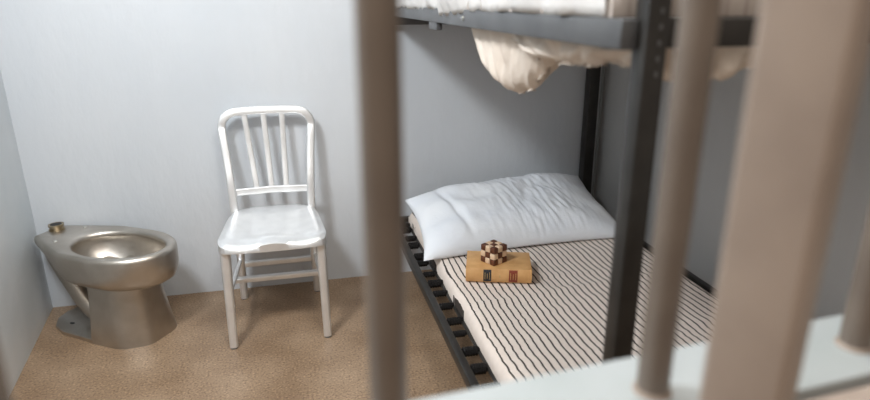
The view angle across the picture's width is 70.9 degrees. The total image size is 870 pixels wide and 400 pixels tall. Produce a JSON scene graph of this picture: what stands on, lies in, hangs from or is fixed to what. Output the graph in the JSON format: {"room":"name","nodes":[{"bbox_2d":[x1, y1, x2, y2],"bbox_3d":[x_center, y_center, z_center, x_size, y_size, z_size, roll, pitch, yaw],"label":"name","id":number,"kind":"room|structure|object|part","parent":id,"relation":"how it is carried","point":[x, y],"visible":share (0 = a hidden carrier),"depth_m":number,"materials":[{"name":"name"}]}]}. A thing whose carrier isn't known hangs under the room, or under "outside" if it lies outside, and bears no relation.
{"room":"prison interior","nodes":[
{"label":"prison interior","id":0,"kind":"room"},
{"bbox_2d":[0,70,52,391],"bbox_3d":[-1.351,-0.394,1.221,0.099,2.620,2.487,-7,19,-19],"label":"wall","id":1,"kind":"structure","parent":0,"point":[26,305],"depth_m":2.38,"materials":[{"name":"grey paint"}]},
{"bbox_2d":[11,269,493,399],"bbox_3d":[0.064,1.109,0.963,3.800,0.080,4.700,-4,19,-13],"label":"floor","id":2,"kind":"structure","parent":0,"point":[283,352],"depth_m":2.37,"materials":[{"name":"brown concrete"}]},
{"bbox_2d":[34,222,178,349],"bbox_3d":[-1.341,0.337,2.527,0.639,0.415,0.344,6,19,19],"label":"toilet","id":3,"kind":"object","parent":2,"relation":"on","point":[115,276],"visible":1,"depth_m":2.43,"materials":[{"name":"silver metal"}]},
{"bbox_3d":[-1.341,0.246,2.497,0.639,0.176,0.344,6,19,19],"label":"bowl","id":4,"kind":"part","parent":3,"relation":"part of","materials":[{"name":"silver metal"}]},
{"bbox_2d":[217,105,331,349],"bbox_3d":[-0.673,0.085,2.542,0.409,0.881,0.498,-4,19,-13],"label":"chair","id":5,"kind":"object","parent":2,"relation":"on","point":[292,226],"visible":1,"depth_m":2.59,"materials":[{"name":"metal"}]},
{"bbox_3d":[-0.797,0.379,2.376,0.041,0.418,0.061,-4,19,-13],"label":"leg","id":6,"kind":"part","parent":5,"relation":"part of","materials":[{"name":"metal"}]},
{"bbox_3d":[-0.868,0.256,2.732,0.044,0.430,0.088,-4,19,-13],"label":"leg","id":7,"kind":"part","parent":5,"relation":"part of","materials":[{"name":"metal"}]},
{"bbox_3d":[-0.713,-0.046,2.673,0.341,0.035,0.020,-4,19,-13],"label":"rail","id":8,"kind":"part","parent":5,"relation":"part of","materials":[{"name":"metal"}]},
{"bbox_3d":[-0.665,0.106,2.514,0.409,0.050,0.431,-4,19,-13],"label":"seat","id":9,"kind":"part","parent":5,"relation":"part of","materials":[{"name":"metal"}]},
{"bbox_3d":[-0.557,0.232,2.803,0.044,0.430,0.088,-4,19,-13],"label":"leg","id":10,"kind":"part","parent":5,"relation":"part of","materials":[{"name":"metal"}]},
{"bbox_3d":[-0.447,0.351,2.456,0.041,0.418,0.061,-4,19,-13],"label":"leg","id":11,"kind":"part","parent":5,"relation":"part of","materials":[{"name":"metal"}]},
{"bbox_2d":[420,0,722,399],"bbox_3d":[0.093,0.014,0.483,0.249,0.327,0.099,-6,19,-17],"label":"bars","id":12,"kind":"object","parent":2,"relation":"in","point":[662,366],"depth_m":0.52,"materials":[{"name":"brown paint"}]},
{"bbox_2d":[400,0,757,389],"bbox_3d":[0.501,-0.168,1.961,1.070,1.720,2.052,-4,19,-13],"label":"bunk bed","id":13,"kind":"object","parent":2,"relation":"on","point":[652,30],"visible":0.56,"depth_m":0.89,"materials":[{"name":"black paint"}]},
{"bbox_3d":[0.265,-0.842,2.768,0.980,0.083,0.030,-4,19,-13],"label":"rail","id":14,"kind":"part","parent":13,"relation":"part of","materials":[{"name":"black metal"}]},
{"bbox_3d":[0.027,0.413,2.019,0.026,0.036,1.987,-4,19,-13],"label":"rail","id":15,"kind":"part","parent":13,"relation":"part of","materials":[{"name":"black metal"}]},
{"bbox_3d":[0.025,-0.517,1.713,0.026,0.040,1.987,-4,19,-13],"label":"rail","id":16,"kind":"part","parent":13,"relation":"part of","materials":[{"name":"grey metal"}]},
{"bbox_2d":[408,212,713,382],"bbox_3d":[0.513,0.339,2.117,0.863,0.064,1.935,-4,19,-13],"label":"mattress","id":17,"kind":"object","parent":13,"relation":"on","point":[556,321],"visible":0.34,"depth_m":1.99,"materials":[{"name":"white fabric"}]},
{"bbox_2d":[466,251,531,282],"bbox_3d":[0.231,0.244,2.231,0.232,0.051,0.166,1,18,4],"label":"book","id":18,"kind":"object","parent":17,"relation":"on","point":[517,268],"visible":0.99,"depth_m":2.16,"materials":[{"name":"beige fabric"}]},
{"bbox_2d":[481,240,506,265],"bbox_3d":[0.212,0.190,2.205,0.069,0.068,0.069,-15,24,-39],"label":"puzzle","id":19,"kind":"object","parent":18,"relation":"on","point":[493,252],"visible":1,"depth_m":2.18,"materials":[{"name":"brown wood"}]},
{"bbox_2d":[405,173,615,260],"bbox_3d":[0.334,0.025,2.672,0.919,0.186,0.605,-4,19,-13],"label":"pillow","id":20,"kind":"object","parent":17,"relation":"on","point":[544,208],"visible":0.99,"depth_m":2.53,"materials":[{"name":"white fabric"}]},
{"bbox_3d":[0.765,-0.506,2.988,0.053,1.720,0.053,-4,19,-13],"label":"post","id":21,"kind":"part","parent":13,"relation":"part of","materials":[{"name":"black metal"}]},
{"bbox_2d":[467,0,760,16],"bbox_3d":[0.501,-0.616,1.808,1.008,0.085,1.931,-4,19,-13],"label":"mattress","id":22,"kind":"object","parent":13,"relation":"on","point":[615,8],"visible":0.27,"depth_m":0.85,"materials":[{"name":"white fabric"}]},
{"bbox_2d":[400,0,753,93],"bbox_3d":[0.471,-0.536,1.816,0.994,0.288,1.917,-4,19,-13],"label":"sheet","id":23,"kind":"object","parent":22,"relation":"on","point":[520,63],"visible":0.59,"depth_m":1.16,"materials":[{"name":"beige fabric"}]},
{"bbox_3d":[0.283,0.173,0.928,0.034,1.720,0.034,-4,19,-13],"label":"post","id":24,"kind":"part","parent":13,"relation":"part of","materials":[{"name":"black metal"}]},
{"bbox_3d":[1.008,0.335,2.249,0.028,0.036,1.945,-4,19,-13],"label":"rail","id":25,"kind":"part","parent":13,"relation":"part of","materials":[{"name":"black metal"}]},
{"bbox_3d":[0.742,-0.256,0.912,0.944,0.038,0.030,-4,19,-13],"label":"rail","id":26,"kind":"part","parent":13,"relation":"part of","materials":[{"name":"black metal"}]},
{"bbox_3d":[1.006,-0.595,1.943,0.028,0.040,1.945,-4,19,-13],"label":"rail","id":27,"kind":"part","parent":13,"relation":"part of","materials":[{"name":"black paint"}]},
{"bbox_2d":[795,202,869,399],"bbox_3d":[0.363,0.079,0.596,0.093,0.194,0.099,-6,19,-17],"label":"bars","id":28,"kind":"object","parent":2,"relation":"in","point":[837,354],"depth_m":0.61,"materials":[{"name":"brown paint"}]},
{"bbox_2d":[0,0,601,306],"bbox_3d":[-0.456,-0.873,2.670,2.825,2.620,0.100,-4,19,-13],"label":"wall","id":29,"kind":"structure","parent":0,"point":[116,107],"depth_m":2.68,"materials":[{"name":"grey paint"}]},
{"bbox_2d":[274,3,296,282],"bbox_3d":[-0.678,-0.840,2.571,0.002,2.620,0.001,-4,19,-13],"label":"trim","id":30,"kind":"structure","parent":29,"relation":"attached to","point":[274,3],"depth_m":2.66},
{"bbox_2d":[592,66,604,197],"bbox_3d":[0.829,-0.952,2.902,0.011,2.620,0.011,-4,19,-13],"label":"trim","id":31,"kind":"structure","parent":29,"relation":"attached to","point":[603,67],"depth_m":3.10,"materials":[{"name":"paint"}]},
{"bbox_2d":[353,0,407,399],"bbox_3d":[-0.048,0.000,0.431,0.027,0.268,0.099,-6,19,-17],"label":"bar","id":32,"kind":"object","parent":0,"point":[377,27],"depth_m":0.41,"materials":[{"name":"brown paint"}]},
{"bbox_2d":[594,17,869,319],"bbox_3d":[1.165,-0.585,1.783,0.100,2.620,2.460,-4,19,-13],"label":"wall","id":33,"kind":"structure","parent":0,"point":[727,98],"depth_m":2.25,"materials":[{"name":"grey paint"}]},
{"bbox_2d":[699,0,869,399],"bbox_3d":[0.778,-0.093,0.565,1.205,2.450,0.092,-6,19,-17],"label":"door frame","id":34,"kind":"structure","parent":33,"relation":"attached to","point":[810,58],"depth_m":0.39,"materials":[{"name":"beige paint"}]},
{"bbox_3d":[0.786,0.183,0.658,1.190,0.068,0.092,-6,19,-17],"label":"rail","id":35,"kind":"part","parent":34,"relation":"part of","materials":[{"name":"beige metal"}]}
]}

